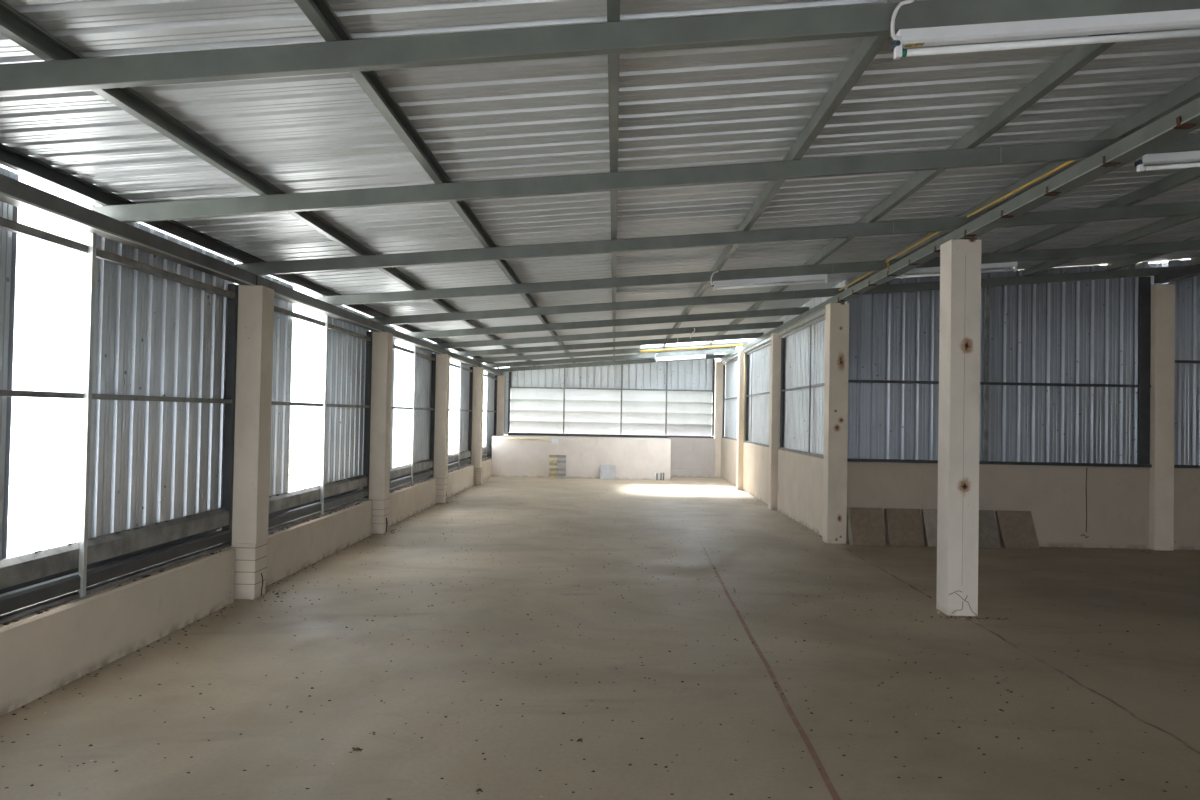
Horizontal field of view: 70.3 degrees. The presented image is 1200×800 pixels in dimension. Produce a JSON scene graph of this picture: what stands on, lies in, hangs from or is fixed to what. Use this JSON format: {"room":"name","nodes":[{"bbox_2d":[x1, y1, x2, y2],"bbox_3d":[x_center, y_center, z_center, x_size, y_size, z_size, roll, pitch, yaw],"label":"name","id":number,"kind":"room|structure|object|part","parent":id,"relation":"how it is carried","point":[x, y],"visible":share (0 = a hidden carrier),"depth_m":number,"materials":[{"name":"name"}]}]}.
{"room":"warehouse","nodes":[
{"label":"warehouse","id":0,"kind":"room"},
{"bbox_2d":[0,458,491,716],"bbox_3d":[-3.062,1.569,13.411,0.280,0.450,19.990,1,-1,1],"label":"wall","id":1,"kind":"structure","parent":0,"point":[40,654],"depth_m":5.78,"materials":[{"name":"beige paint"}]},
{"bbox_2d":[0,167,237,624],"bbox_3d":[-3.149,-0.019,5.319,0.182,2.420,3.950,1,-1,1],"label":"wall panel","id":2,"kind":"object","parent":1,"relation":"on","point":[159,395],"visible":0.98,"depth_m":5.81,"materials":[{"name":"metal"}]},
{"bbox_3d":[-3.100,0.087,5.154,0.030,2.199,0.035,1,-1,1],"label":"post","id":3,"kind":"part","parent":2,"relation":"part of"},
{"bbox_3d":[-3.157,1.175,5.292,0.070,0.026,3.640,1,-1,1],"label":"sill","id":4,"kind":"part","parent":2,"relation":"part of","materials":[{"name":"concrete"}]},
{"bbox_3d":[-3.159,0.938,5.297,0.062,0.145,3.640,1,-1,1],"label":"flashing plate","id":5,"kind":"part","parent":2,"relation":"part of","materials":[{"name":"metal"}]},
{"bbox_3d":[-3.128,-0.021,5.319,0.035,0.035,3.750,1,-1,1],"label":"rail","id":6,"kind":"part","parent":2,"relation":"part of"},
{"bbox_3d":[-3.111,-0.906,5.336,0.035,0.045,3.750,1,-1,1],"label":"rail","id":7,"kind":"part","parent":2,"relation":"part of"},
{"bbox_2d":[238,275,372,533],"bbox_3d":[-3.082,0.056,9.318,0.183,2.420,3.950,1,-1,1],"label":"wall panel","id":8,"kind":"object","parent":1,"relation":"on","point":[345,405],"visible":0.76,"depth_m":9.76,"materials":[{"name":"metal"}]},
{"bbox_3d":[-3.091,1.251,9.291,0.070,0.026,3.640,1,-1,1],"label":"sill","id":9,"kind":"part","parent":8,"relation":"part of","materials":[{"name":"metal"}]},
{"bbox_3d":[-3.092,1.014,9.295,0.062,0.145,3.640,1,-1,1],"label":"flashing plate","id":10,"kind":"part","parent":8,"relation":"part of","materials":[{"name":"metal"}]},
{"bbox_3d":[-3.061,0.054,9.318,0.035,0.035,3.750,1,-1,1],"label":"rail","id":11,"kind":"part","parent":8,"relation":"part of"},
{"bbox_3d":[-3.045,-0.830,9.334,0.035,0.045,3.750,1,-1,1],"label":"rail","id":12,"kind":"part","parent":8,"relation":"part of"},
{"bbox_3d":[-3.030,0.167,9.363,0.030,2.199,0.035,1,-1,1],"label":"post","id":13,"kind":"part","parent":8,"relation":"part of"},
{"bbox_2d":[369,317,435,492],"bbox_3d":[-3.016,0.132,13.317,0.183,2.420,3.950,1,-1,1],"label":"wall panel","id":14,"kind":"object","parent":1,"relation":"on","point":[420,468],"visible":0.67,"depth_m":14.27,"materials":[{"name":"metal"}]},
{"bbox_3d":[-3.024,1.327,13.290,0.070,0.026,3.640,1,-1,1],"label":"sill","id":15,"kind":"part","parent":14,"relation":"part of","materials":[{"name":"metal"}]},
{"bbox_3d":[-3.026,1.089,13.294,0.062,0.145,3.640,1,-1,1],"label":"flashing plate","id":16,"kind":"part","parent":14,"relation":"part of","materials":[{"name":"metal"}]},
{"bbox_3d":[-2.994,0.130,13.317,0.035,0.035,3.750,1,-1,1],"label":"rail","id":17,"kind":"part","parent":14,"relation":"part of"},
{"bbox_3d":[-2.961,0.245,13.511,0.030,2.199,0.035,1,-1,1],"label":"post","id":18,"kind":"part","parent":14,"relation":"part of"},
{"bbox_3d":[-2.978,-0.755,13.333,0.035,0.045,3.750,1,-1,1],"label":"rail","id":19,"kind":"part","parent":14,"relation":"part of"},
{"bbox_2d":[433,349,472,471],"bbox_3d":[-2.949,0.208,17.316,0.182,2.420,3.950,1,-1,1],"label":"wall panel","id":20,"kind":"object","parent":1,"relation":"on","point":[456,461],"visible":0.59,"depth_m":18.50,"materials":[{"name":"metal"}]},
{"bbox_3d":[-2.958,1.402,17.288,0.070,0.026,3.640,1,-1,1],"label":"sill","id":21,"kind":"part","parent":20,"relation":"part of","materials":[{"name":"metal"}]},
{"bbox_3d":[-2.959,1.165,17.293,0.062,0.145,3.640,1,-1,1],"label":"flashing plate","id":22,"kind":"part","parent":20,"relation":"part of","materials":[{"name":"metal"}]},
{"bbox_3d":[-2.893,0.322,17.560,0.030,2.199,0.035,1,-1,1],"label":"post","id":23,"kind":"part","parent":20,"relation":"part of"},
{"bbox_3d":[-2.928,0.206,17.315,0.035,0.035,3.750,1,-1,1],"label":"rail","id":24,"kind":"part","parent":20,"relation":"part of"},
{"bbox_3d":[-2.912,-0.679,17.332,0.035,0.045,3.750,1,-1,1],"label":"rail","id":25,"kind":"part","parent":20,"relation":"part of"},
{"bbox_2d":[467,358,497,460],"bbox_3d":[-2.882,0.283,21.314,0.183,2.420,3.950,1,-1,1],"label":"wall panel","id":26,"kind":"object","parent":1,"relation":"on","point":[491,380],"visible":0.44,"depth_m":22.39,"materials":[{"name":"metal"}]},
{"bbox_3d":[-2.831,0.393,21.309,0.030,2.199,0.035,1,-1,1],"label":"post","id":27,"kind":"part","parent":26,"relation":"part of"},
{"bbox_3d":[-2.893,1.240,21.291,0.062,0.145,3.640,1,-1,1],"label":"flashing plate","id":28,"kind":"part","parent":26,"relation":"part of","materials":[{"name":"metal"}]},
{"bbox_2d":[7,427,484,557],"bbox_3d":[0.214,2.233,14.959,120.000,0.200,110.000,1,-1,1],"label":"ground","id":29,"kind":"structure","parent":0,"point":[46,463],"depth_m":20.44,"materials":[{"name":"white"}]},
{"bbox_2d":[289,439,484,475],"bbox_3d":[0.664,2.611,41.828,28.000,0.040,36.250,1,-1,1],"label":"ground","id":30,"kind":"structure","parent":0,"point":[303,462],"depth_m":33.07,"materials":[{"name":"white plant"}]},
{"bbox_2d":[491,435,670,479],"bbox_3d":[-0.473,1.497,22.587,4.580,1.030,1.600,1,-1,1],"label":"wall","id":31,"kind":"structure","parent":0,"point":[632,457],"depth_m":21.79,"materials":[{"name":"paint"}]},
{"bbox_2d":[493,437,549,439],"bbox_3d":[-2.008,0.994,21.804,1.480,0.054,0.033,1,-1,1],"label":"pipe","id":32,"kind":"object","parent":31,"relation":"attached to","point":[493,437],"visible":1,"depth_m":21.79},
{"bbox_2d":[552,439,557,443],"bbox_3d":[-1.149,1.059,21.776,0.160,0.130,0.059,1,-1,1],"label":"junction box","id":33,"kind":"object","parent":31,"relation":"attached to","point":[554,441],"visible":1,"depth_m":21.75,"materials":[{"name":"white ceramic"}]},
{"bbox_2d":[0,476,1199,799],"bbox_3d":[4.086,1.963,10.048,14.700,0.200,26.500,1,-1,1],"label":"floor","id":34,"kind":"structure","parent":0,"point":[1136,690],"depth_m":5.31,"materials":[{"name":"concrete"}]},
{"bbox_2d":[227,285,273,599],"bbox_3d":[-2.994,0.356,7.310,0.259,2.650,0.250,1,-1,1],"label":"pillar","id":35,"kind":"structure","parent":34,"relation":"on","point":[250,514],"depth_m":7.20,"materials":[{"name":"beige paint"}]},
{"bbox_2d":[368,332,392,533],"bbox_3d":[-2.925,0.431,11.309,0.263,2.650,0.250,1,-1,1],"label":"pillar","id":36,"kind":"structure","parent":34,"relation":"on","point":[382,342],"depth_m":11.19,"materials":[{"name":"beige paint"}]},
{"bbox_2d":[0,174,501,374],"bbox_3d":[-2.925,-0.944,11.450,0.108,0.104,23.960,1,-1,1],"label":"beam","id":37,"kind":"structure","parent":36,"relation":"on","point":[13,192],"depth_m":5.86,"materials":[{"name":"metal"}]},
{"bbox_2d":[0,0,1199,95],"bbox_3d":[4.066,-1.639,3.209,14.640,1.283,0.052,1,-1,1],"label":"rafter","id":38,"kind":"object","parent":37,"relation":"on","point":[867,20],"visible":1,"depth_m":3.25,"materials":[{"name":"grey paint"}]},
{"bbox_2d":[0,143,498,367],"bbox_3d":[-2.996,-1.161,10.215,0.048,0.088,26.240,1,-1,1],"label":"purlin","id":39,"kind":"object","parent":38,"relation":"on","point":[11,158],"visible":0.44,"depth_m":5.91,"materials":[{"name":"paint"}]},
{"bbox_2d":[656,0,915,357],"bbox_3d":[1.289,-1.428,10.149,0.048,0.088,26.240,1,-1,1],"label":"purlin","id":40,"kind":"object","parent":38,"relation":"on","point":[868,48],"visible":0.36,"depth_m":4.62,"materials":[{"name":"grey paint"}]},
{"bbox_2d":[655,353,705,361],"bbox_3d":[1.994,-1.052,21.219,1.268,0.211,0.087,1,-1,1],"label":"strip light","id":41,"kind":"object","parent":40,"relation":"hanging from","point":[689,356],"visible":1,"depth_m":21.20,"materials":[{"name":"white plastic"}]},
{"bbox_2d":[710,271,827,290],"bbox_3d":[1.825,-1.281,9.222,1.268,0.211,0.087,1,-1,1],"label":"strip light","id":42,"kind":"object","parent":40,"relation":"hanging from","point":[818,276],"visible":1,"depth_m":9.21,"materials":[{"name":"white metal"}]},
{"bbox_2d":[890,0,1199,59],"bbox_3d":[1.725,-1.395,3.224,1.268,0.211,0.087,1,-1,1],"label":"strip light","id":43,"kind":"object","parent":40,"relation":"hanging from","point":[1190,18],"visible":1,"depth_m":3.21,"materials":[{"name":"white metal"}]},
{"bbox_2d":[407,307,808,338],"bbox_3d":[0.110,-1.193,13.270,6.245,0.607,0.050,1,-1,1],"label":"rafter","id":44,"kind":"object","parent":37,"relation":"on","point":[787,311],"visible":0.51,"depth_m":13.25,"materials":[{"name":"grey paint"}]},
{"bbox_2d":[433,321,782,348],"bbox_3d":[0.103,-1.153,15.270,6.325,0.614,0.050,1,-1,1],"label":"rafter","id":45,"kind":"object","parent":37,"relation":"on","point":[765,325],"visible":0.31,"depth_m":15.25,"materials":[{"name":"grey paint"}]},
{"bbox_2d":[455,332,763,356],"bbox_3d":[0.176,-1.117,17.269,6.245,0.607,0.050,1,-1,1],"label":"rafter","id":46,"kind":"object","parent":37,"relation":"on","point":[747,335],"visible":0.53,"depth_m":17.24,"materials":[{"name":"grey paint"}]},
{"bbox_2d":[471,341,747,362],"bbox_3d":[0.170,-1.077,19.269,6.325,0.614,0.050,1,-1,1],"label":"rafter","id":47,"kind":"object","parent":37,"relation":"on","point":[632,350],"visible":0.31,"depth_m":19.25,"materials":[{"name":"grey paint"}]},
{"bbox_2d":[640,344,742,351],"bbox_3d":[2.053,-1.163,19.184,2.314,0.230,0.043,1,-1,1],"label":"conduit","id":48,"kind":"object","parent":47,"relation":"attached to","point":[736,344],"visible":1,"depth_m":19.17,"materials":[{"name":"yellow plastic"}]},
{"bbox_2d":[495,354,724,371],"bbox_3d":[0.236,-1.001,23.267,6.325,0.614,0.050,1,-1,1],"label":"rafter","id":49,"kind":"object","parent":37,"relation":"on","point":[717,355],"visible":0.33,"depth_m":23.25,"materials":[{"name":"grey paint"}]},
{"bbox_2d":[485,348,735,367],"bbox_3d":[0.243,-1.042,21.267,6.245,0.607,0.050,1,-1,1],"label":"rafter","id":50,"kind":"object","parent":37,"relation":"on","point":[715,351],"visible":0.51,"depth_m":21.25,"materials":[{"name":"grey paint"}]},
{"bbox_2d":[93,133,1199,222],"bbox_3d":[4.139,-1.603,5.207,14.560,1.276,0.052,1,-1,1],"label":"rafter","id":51,"kind":"object","parent":37,"relation":"on","point":[1076,150],"visible":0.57,"depth_m":5.25,"materials":[{"name":"grey paint"}]},
{"bbox_2d":[1135,151,1199,171],"bbox_3d":[3.905,-1.482,5.200,1.240,0.196,0.068,1,-1,1],"label":"strip light","id":52,"kind":"object","parent":51,"relation":"attached to","point":[1187,156],"visible":0.98,"depth_m":5.18,"materials":[{"name":"white metal"}]},
{"bbox_2d":[235,201,1199,275],"bbox_3d":[4.132,-1.563,7.207,14.640,1.283,0.052,1,-1,1],"label":"rafter","id":53,"kind":"object","parent":37,"relation":"on","point":[1182,208],"visible":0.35,"depth_m":7.24,"materials":[{"name":"grey paint"}]},
{"bbox_2d":[317,240,1199,305],"bbox_3d":[4.205,-1.528,9.206,14.560,1.276,0.052,1,-1,1],"label":"rafter","id":54,"kind":"object","parent":37,"relation":"on","point":[1191,245],"visible":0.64,"depth_m":9.23,"materials":[{"name":"grey paint"}]},
{"bbox_2d":[901,267,939,278],"bbox_3d":[3.449,-1.366,9.206,0.406,0.125,0.068,1,-1,1],"label":"strip light","id":55,"kind":"object","parent":54,"relation":"attached to","point":[928,269],"depth_m":9.18,"materials":[{"name":"white metal"}]},
{"bbox_2d":[981,262,1016,272],"bbox_3d":[4.287,-1.423,9.193,0.374,0.114,0.068,1,-1,1],"label":"strip light","id":56,"kind":"object","parent":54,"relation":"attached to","point":[983,266],"depth_m":9.17,"materials":[{"name":"white metal"}]},
{"bbox_2d":[369,265,1192,324],"bbox_3d":[4.199,-1.487,11.206,14.640,1.283,0.052,1,-1,1],"label":"rafter","id":57,"kind":"object","parent":37,"relation":"on","point":[1143,272],"visible":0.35,"depth_m":11.22,"materials":[{"name":"grey paint"}]},
{"bbox_2d":[433,354,449,502],"bbox_3d":[-2.861,0.507,15.308,0.259,2.650,0.250,1,-1,1],"label":"pillar","id":58,"kind":"structure","parent":34,"relation":"on","point":[442,384],"depth_m":15.19,"materials":[{"name":"beige paint"}]},
{"bbox_2d":[471,367,483,484],"bbox_3d":[-2.781,0.583,19.306,0.285,2.650,0.274,1,-1,1],"label":"pillar","id":59,"kind":"structure","parent":34,"relation":"on","point":[478,372],"depth_m":19.18,"materials":[{"name":"beige paint"}]},
{"bbox_2d":[496,375,505,434],"bbox_3d":[-2.732,0.658,23.305,0.250,2.650,0.250,1,-1,1],"label":"pillar","id":60,"kind":"structure","parent":34,"relation":"on","point":[501,380],"depth_m":23.19,"materials":[{"name":"beige paint"}]},
{"bbox_2d":[12,485,1143,714],"bbox_3d":[2.029,1.861,12.230,9.956,0.009,17.408,1,-1,1],"label":"litter","id":61,"kind":"object","parent":34,"relation":"on","point":[475,485],"visible":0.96,"depth_m":7.00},
{"bbox_2d":[1,490,1190,799],"bbox_3d":[2.138,1.835,10.711,10.034,0.008,16.015,1,-1,1],"label":"litter","id":62,"kind":"object","parent":34,"relation":"on","point":[551,490],"visible":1,"depth_m":5.12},
{"bbox_2d":[600,465,614,478],"bbox_3d":[0.195,1.830,21.668,0.380,0.355,0.197,1,-1,1],"label":"concrete slab","id":63,"kind":"object","parent":34,"relation":"on","point":[606,471],"visible":1,"depth_m":21.65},
{"bbox_2d":[714,362,724,476],"bbox_3d":[3.251,0.527,23.208,0.250,3.130,0.250,1,-1,1],"label":"pillar","id":64,"kind":"structure","parent":34,"relation":"on","point":[718,409],"depth_m":23.09,"materials":[{"name":"beige paint"}]},
{"bbox_2d":[736,350,748,489],"bbox_3d":[3.234,0.452,19.196,0.250,3.130,0.276,1,-1,1],"label":"pillar","id":65,"kind":"structure","parent":34,"relation":"on","point":[741,404],"depth_m":19.09,"materials":[{"name":"beige paint"}]},
{"bbox_2d":[768,333,784,509],"bbox_3d":[3.168,0.377,15.210,0.250,3.130,0.250,1,-1,1],"label":"pillar","id":66,"kind":"structure","parent":34,"relation":"on","point":[775,342],"depth_m":15.10,"materials":[{"name":"beige paint"}]},
{"bbox_2d":[822,302,848,543],"bbox_3d":[3.101,0.297,11.208,0.250,3.137,0.256,1,-1,1],"label":"pillar","id":67,"kind":"structure","parent":34,"relation":"on","point":[837,314],"depth_m":11.09,"materials":[{"name":"beige paint"}]},
{"bbox_2d":[847,507,852,544],"bbox_3d":[3.234,1.633,11.052,0.040,0.465,0.206,1,-1,1],"label":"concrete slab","id":68,"kind":"object","parent":34,"relation":"on","point":[848,508],"visible":1,"depth_m":11.04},
{"bbox_2d":[850,507,885,545],"bbox_3d":[3.470,1.638,11.062,0.422,0.465,0.199,1,-1,1],"label":"concrete slab","id":69,"kind":"object","parent":34,"relation":"on","point":[867,524],"visible":1,"depth_m":11.04,"materials":[{"name":"concrete"}]},
{"bbox_2d":[885,508,924,546],"bbox_3d":[3.950,1.647,11.050,0.462,0.465,0.206,1,-1,1],"label":"concrete slab","id":70,"kind":"object","parent":34,"relation":"on","point":[904,526],"visible":1,"depth_m":11.03,"materials":[{"name":"concrete"}]},
{"bbox_2d":[921,509,936,546],"bbox_3d":[4.430,1.655,11.046,0.462,0.465,0.199,1,-1,1],"label":"concrete slab","id":71,"kind":"object","parent":34,"relation":"on","point":[929,516],"visible":0.36,"depth_m":11.04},
{"bbox_2d":[936,238,981,615],"bbox_3d":[3.034,0.222,7.207,0.250,3.137,0.262,1,-1,1],"label":"pillar","id":72,"kind":"structure","parent":34,"relation":"on","point":[960,259],"depth_m":7.10,"materials":[{"name":"beige paint"}]},
{"bbox_2d":[720,97,1199,361],"bbox_3d":[3.114,-1.333,10.137,0.136,0.101,26.280,1,-1,1],"label":"beam","id":73,"kind":"structure","parent":72,"relation":"on","point":[1185,119],"depth_m":5.70,"materials":[{"name":"metal"}]},
{"bbox_2d":[839,271,873,290],"bbox_3d":[3.043,-1.416,10.104,0.017,0.017,1.550,1,-1,1],"label":"conduit","id":74,"kind":"object","parent":73,"relation":"on","point":[871,271],"visible":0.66,"depth_m":10.07,"materials":[{"name":"yellow plastic"}]},
{"bbox_2d":[886,231,940,270],"bbox_3d":[3.010,-1.431,8.145,0.017,0.115,1.730,1,-1,1],"label":"conduit","id":75,"kind":"object","parent":73,"relation":"on","point":[930,236],"visible":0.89,"depth_m":8.28,"materials":[{"name":"yellow plastic"}]},
{"bbox_2d":[967,160,1074,217],"bbox_3d":[2.977,-1.497,6.106,0.017,0.037,1.650,1,-1,1],"label":"conduit","id":76,"kind":"object","parent":73,"relation":"on","point":[1068,162],"visible":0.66,"depth_m":5.98,"materials":[{"name":"yellow plastic"}]},
{"bbox_3d":[4.072,-1.679,1.209,14.560,1.276,0.052,1,-1,1],"label":"rafter","id":77,"kind":"object","parent":73,"relation":"on","visible":0},
{"bbox_2d":[0,0,535,365],"bbox_3d":[-2.005,-1.223,10.200,0.048,0.088,26.240,1,-1,1],"label":"purlin","id":78,"kind":"object","parent":77,"relation":"on","point":[15,26],"visible":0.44,"depth_m":4.26,"materials":[{"name":"grey paint"}]},
{"bbox_2d":[294,0,573,358],"bbox_3d":[-0.914,-1.291,10.183,0.048,0.088,26.240,1,-1,1],"label":"purlin","id":79,"kind":"object","parent":77,"relation":"on","point":[320,14],"visible":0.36,"depth_m":4.27,"materials":[{"name":"grey paint"}]},
{"bbox_2d":[607,0,619,360],"bbox_3d":[0.168,-1.358,10.166,0.048,0.088,26.240,1,-1,1],"label":"purlin","id":80,"kind":"object","parent":77,"relation":"on","point":[613,6],"visible":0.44,"depth_m":4.34,"materials":[{"name":"grey paint"}]},
{"bbox_2d":[696,32,1129,350],"bbox_3d":[2.350,-1.494,10.132,0.048,0.088,26.240,1,-1,1],"label":"purlin","id":81,"kind":"object","parent":77,"relation":"on","point":[1079,56],"visible":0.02,"depth_m":4.86,"materials":[{"name":"grey paint"}]},
{"bbox_2d":[641,339,743,347],"bbox_3d":[2.315,-1.359,19.998,2.700,0.251,2.290,1,-1,1],"label":"sheet","id":82,"kind":"object","parent":81,"relation":"on","point":[735,340],"visible":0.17,"depth_m":20.05,"materials":[{"name":"white"}]},
{"bbox_2d":[848,76,1199,286],"bbox_3d":[3.161,-1.664,4.125,0.048,0.088,14.250,1,-1,1],"label":"purlin","id":83,"kind":"object","parent":77,"relation":"on","point":[1188,92],"visible":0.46,"depth_m":5.39,"materials":[{"name":"grey paint"}]},
{"bbox_2d":[993,167,1199,252],"bbox_3d":[4.403,-1.741,4.106,0.048,0.088,14.250,1,-1,1],"label":"purlin","id":84,"kind":"object","parent":77,"relation":"on","point":[1187,175],"visible":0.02,"depth_m":7.15,"materials":[{"name":"grey paint"}]},
{"bbox_2d":[1024,215,1199,275],"bbox_3d":[5.484,-1.808,4.089,0.048,0.088,14.250,1,-1,1],"label":"purlin","id":85,"kind":"object","parent":77,"relation":"on","point":[1172,221],"visible":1,"depth_m":8.90,"materials":[{"name":"grey paint"}]},
{"bbox_2d":[1107,236,1199,270],"bbox_3d":[6.565,-1.876,4.072,0.048,0.088,14.250,1,-1,1],"label":"purlin","id":86,"kind":"object","parent":77,"relation":"on","point":[1138,258],"visible":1,"depth_m":10.59,"materials":[{"name":"grey paint"}]},
{"bbox_2d":[978,510,1000,547],"bbox_3d":[4.915,1.664,11.040,0.472,0.465,0.194,1,-1,1],"label":"concrete slab","id":87,"kind":"object","parent":34,"relation":"on","point":[988,532],"visible":0.5,"depth_m":11.01,"materials":[{"name":"concrete"}]},
{"bbox_2d":[995,510,1039,548],"bbox_3d":[5.400,1.673,11.028,0.482,0.465,0.202,1,-1,1],"label":"concrete slab","id":88,"kind":"object","parent":34,"relation":"on","point":[1017,528],"visible":1,"depth_m":11.01,"materials":[{"name":"concrete"}]},
{"bbox_2d":[1149,284,1174,550],"bbox_3d":[7.303,0.221,11.143,0.250,3.442,0.250,1,-1,1],"label":"pillar","id":89,"kind":"structure","parent":34,"relation":"on","point":[1162,350],"depth_m":11.02,"materials":[{"name":"beige paint"}]},
{"bbox_2d":[1154,264,1199,283],"bbox_3d":[7.146,-1.700,4.014,0.110,0.106,14.160,1,-1,1],"label":"beam","id":90,"kind":"structure","parent":89,"relation":"on","point":[1194,270],"depth_m":10.65,"materials":[{"name":"metal"}]},
{"bbox_2d":[0,0,1199,364],"bbox_3d":[0.088,-1.418,10.129,6.820,0.583,27.000,1,-1,1],"label":"ceiling","id":91,"kind":"structure","parent":0,"point":[740,104],"depth_m":4.76,"materials":[{"name":"metal"}]},
{"bbox_2d":[668,437,714,470],"bbox_3d":[2.465,1.553,23.207,1.275,1.050,0.260,1,-1,1],"label":"wall","id":92,"kind":"structure","parent":0,"point":[697,454],"depth_m":23.08,"materials":[{"name":"paint"}]},
{"bbox_2d":[502,354,714,437],"bbox_3d":[0.056,-0.184,23.252,6.115,2.373,0.154,1,-1,1],"label":"wall panel","id":93,"kind":"object","parent":92,"relation":"on","point":[675,399],"visible":0.87,"depth_m":23.27,"materials":[{"name":"metal"}]},
{"bbox_3d":[-0.976,0.021,23.208,0.040,1.775,0.040,1,-1,1],"label":"post","id":94,"kind":"part","parent":93,"relation":"part of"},
{"bbox_3d":[0.289,0.972,23.189,5.605,0.069,0.070,1,-1,1],"label":"frame","id":95,"kind":"part","parent":93,"relation":"part of","materials":[{"name":"paint"}]},
{"bbox_3d":[0.312,-0.295,23.198,5.605,0.035,0.040,1,-1,1],"label":"cross rail","id":96,"kind":"part","parent":93,"relation":"part of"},
{"bbox_3d":[0.584,-0.013,23.183,0.040,1.900,0.040,1,-1,1],"label":"post","id":97,"kind":"part","parent":93,"relation":"part of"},
{"bbox_3d":[1.805,-0.040,23.163,0.040,1.998,0.040,1,-1,1],"label":"post","id":98,"kind":"part","parent":93,"relation":"part of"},
{"bbox_2d":[670,470,714,476],"bbox_3d":[2.456,1.989,23.028,1.276,0.170,0.079,1,-1,1],"label":"trim","id":99,"kind":"structure","parent":92,"relation":"attached to","point":[674,473],"depth_m":22.99,"materials":[{"name":"paint"}]},
{"bbox_2d":[720,438,823,534],"bbox_3d":[3.227,1.447,17.189,0.120,1.065,11.750,1,-1,1],"label":"wall","id":100,"kind":"structure","parent":0,"point":[799,476],"depth_m":14.25,"materials":[{"name":"beige paint"}]},
{"bbox_2d":[721,339,748,440],"bbox_3d":[3.320,-0.198,21.220,0.149,2.373,4.250,1,-1,1],"label":"wall panel","id":101,"kind":"object","parent":100,"relation":"on","point":[730,383],"visible":0.49,"depth_m":21.95,"materials":[{"name":"metal"}]},
{"bbox_2d":[744,316,784,446],"bbox_3d":[3.251,-0.276,17.096,0.149,2.373,4.000,1,-1,1],"label":"wall panel","id":102,"kind":"object","parent":100,"relation":"on","point":[758,356],"visible":0.56,"depth_m":17.71,"materials":[{"name":"metal"}]},
{"bbox_3d":[3.247,-0.069,18.253,0.008,1.922,0.060,1,-1,1],"label":"post","id":103,"kind":"part","parent":102,"relation":"part of","materials":[{"name":"metal"}]},
{"bbox_3d":[3.230,0.894,17.200,0.055,0.038,3.750,1,-1,1],"label":"rail","id":104,"kind":"part","parent":102,"relation":"part of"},
{"bbox_3d":[3.271,-1.069,17.236,0.035,0.040,3.750,1,-1,1],"label":"rail","id":105,"kind":"part","parent":102,"relation":"part of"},
{"bbox_3d":[3.253,-0.122,17.219,0.035,0.035,3.750,1,-1,1],"label":"rail","id":106,"kind":"part","parent":102,"relation":"part of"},
{"bbox_2d":[778,279,847,457],"bbox_3d":[3.184,-0.351,13.098,0.149,2.373,4.000,1,-1,1],"label":"wall panel","id":107,"kind":"object","parent":100,"relation":"on","point":[803,342],"visible":0.56,"depth_m":13.44,"materials":[{"name":"metal"}]},
{"bbox_3d":[3.163,0.818,13.201,0.055,0.038,3.750,1,-1,1],"label":"rail","id":108,"kind":"part","parent":107,"relation":"part of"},
{"bbox_3d":[3.204,-1.145,13.238,0.035,0.040,3.750,1,-1,1],"label":"rail","id":109,"kind":"part","parent":107,"relation":"part of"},
{"bbox_3d":[3.187,-0.198,13.220,0.035,0.035,3.750,1,-1,1],"label":"rail","id":110,"kind":"part","parent":107,"relation":"part of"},
{"bbox_3d":[3.156,-0.171,12.815,0.008,1.922,0.060,1,-1,1],"label":"post","id":111,"kind":"part","parent":107,"relation":"part of","materials":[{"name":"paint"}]},
{"bbox_2d":[846,462,1199,549],"bbox_3d":[7.336,1.414,11.165,8.260,1.060,0.120,1,-1,1],"label":"wall","id":112,"kind":"structure","parent":0,"point":[1055,496],"depth_m":11.13,"materials":[{"name":"beige paint"}]},
{"bbox_2d":[847,262,1167,466],"bbox_3d":[5.382,-0.512,11.241,4.280,2.716,0.234,1,-1,1],"label":"wall panel","id":113,"kind":"object","parent":112,"relation":"on","point":[1065,366],"visible":0.8,"depth_m":11.21,"materials":[{"name":"metal"}]},
{"bbox_3d":[5.063,-0.342,11.170,0.050,2.284,0.036,1,-1,1],"label":"post","id":114,"kind":"part","parent":113,"relation":"part of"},
{"bbox_3d":[5.210,-0.214,11.164,3.950,0.035,0.037,1,-1,1],"label":"rail","id":115,"kind":"part","parent":113,"relation":"part of","materials":[{"name":"metal"}]},
{"bbox_3d":[5.191,0.822,11.132,3.950,0.038,0.060,1,-1,1],"label":"rail","id":116,"kind":"part","parent":113,"relation":"part of","materials":[{"name":"metal"}]},
{"bbox_2d":[1081,468,1088,537],"bbox_3d":[6.327,1.341,11.122,0.106,0.914,0.010,1,-1,1],"label":"cable","id":117,"kind":"object","parent":112,"relation":"attached to","point":[1086,468],"depth_m":11.12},
{"bbox_2d":[1168,260,1199,467],"bbox_3d":[9.423,-0.595,11.111,3.960,3.027,0.106,1,-1,1],"label":"wall panel","id":118,"kind":"object","parent":112,"relation":"on","point":[1187,290],"visible":0.64,"depth_m":11.17,"materials":[{"name":"metal"}]},
{"bbox_3d":[9.395,0.898,11.060,3.960,0.038,0.060,1,-1,1],"label":"rail","id":119,"kind":"part","parent":118,"relation":"part of","materials":[{"name":"metal"}]},
{"bbox_3d":[9.420,-0.467,11.099,3.960,0.035,0.037,1,-1,1],"label":"rail","id":120,"kind":"part","parent":118,"relation":"part of","materials":[{"name":"metal"}]},
{"bbox_2d":[896,128,1199,277],"bbox_3d":[7.507,-1.999,4.024,8.200,0.694,15.020,1,-1,1],"label":"ceiling","id":121,"kind":"structure","parent":0,"point":[1124,180],"depth_m":8.49,"materials":[{"name":"metal"}]},
{"bbox_2d":[1190,256,1199,264],"bbox_3d":[7.647,-1.943,4.056,0.048,0.088,14.250,1,-1,1],"label":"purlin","id":122,"kind":"object","parent":121,"relation":"attached to","point":[1193,261],"visible":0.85,"depth_m":11.08,"materials":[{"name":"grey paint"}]}
]}

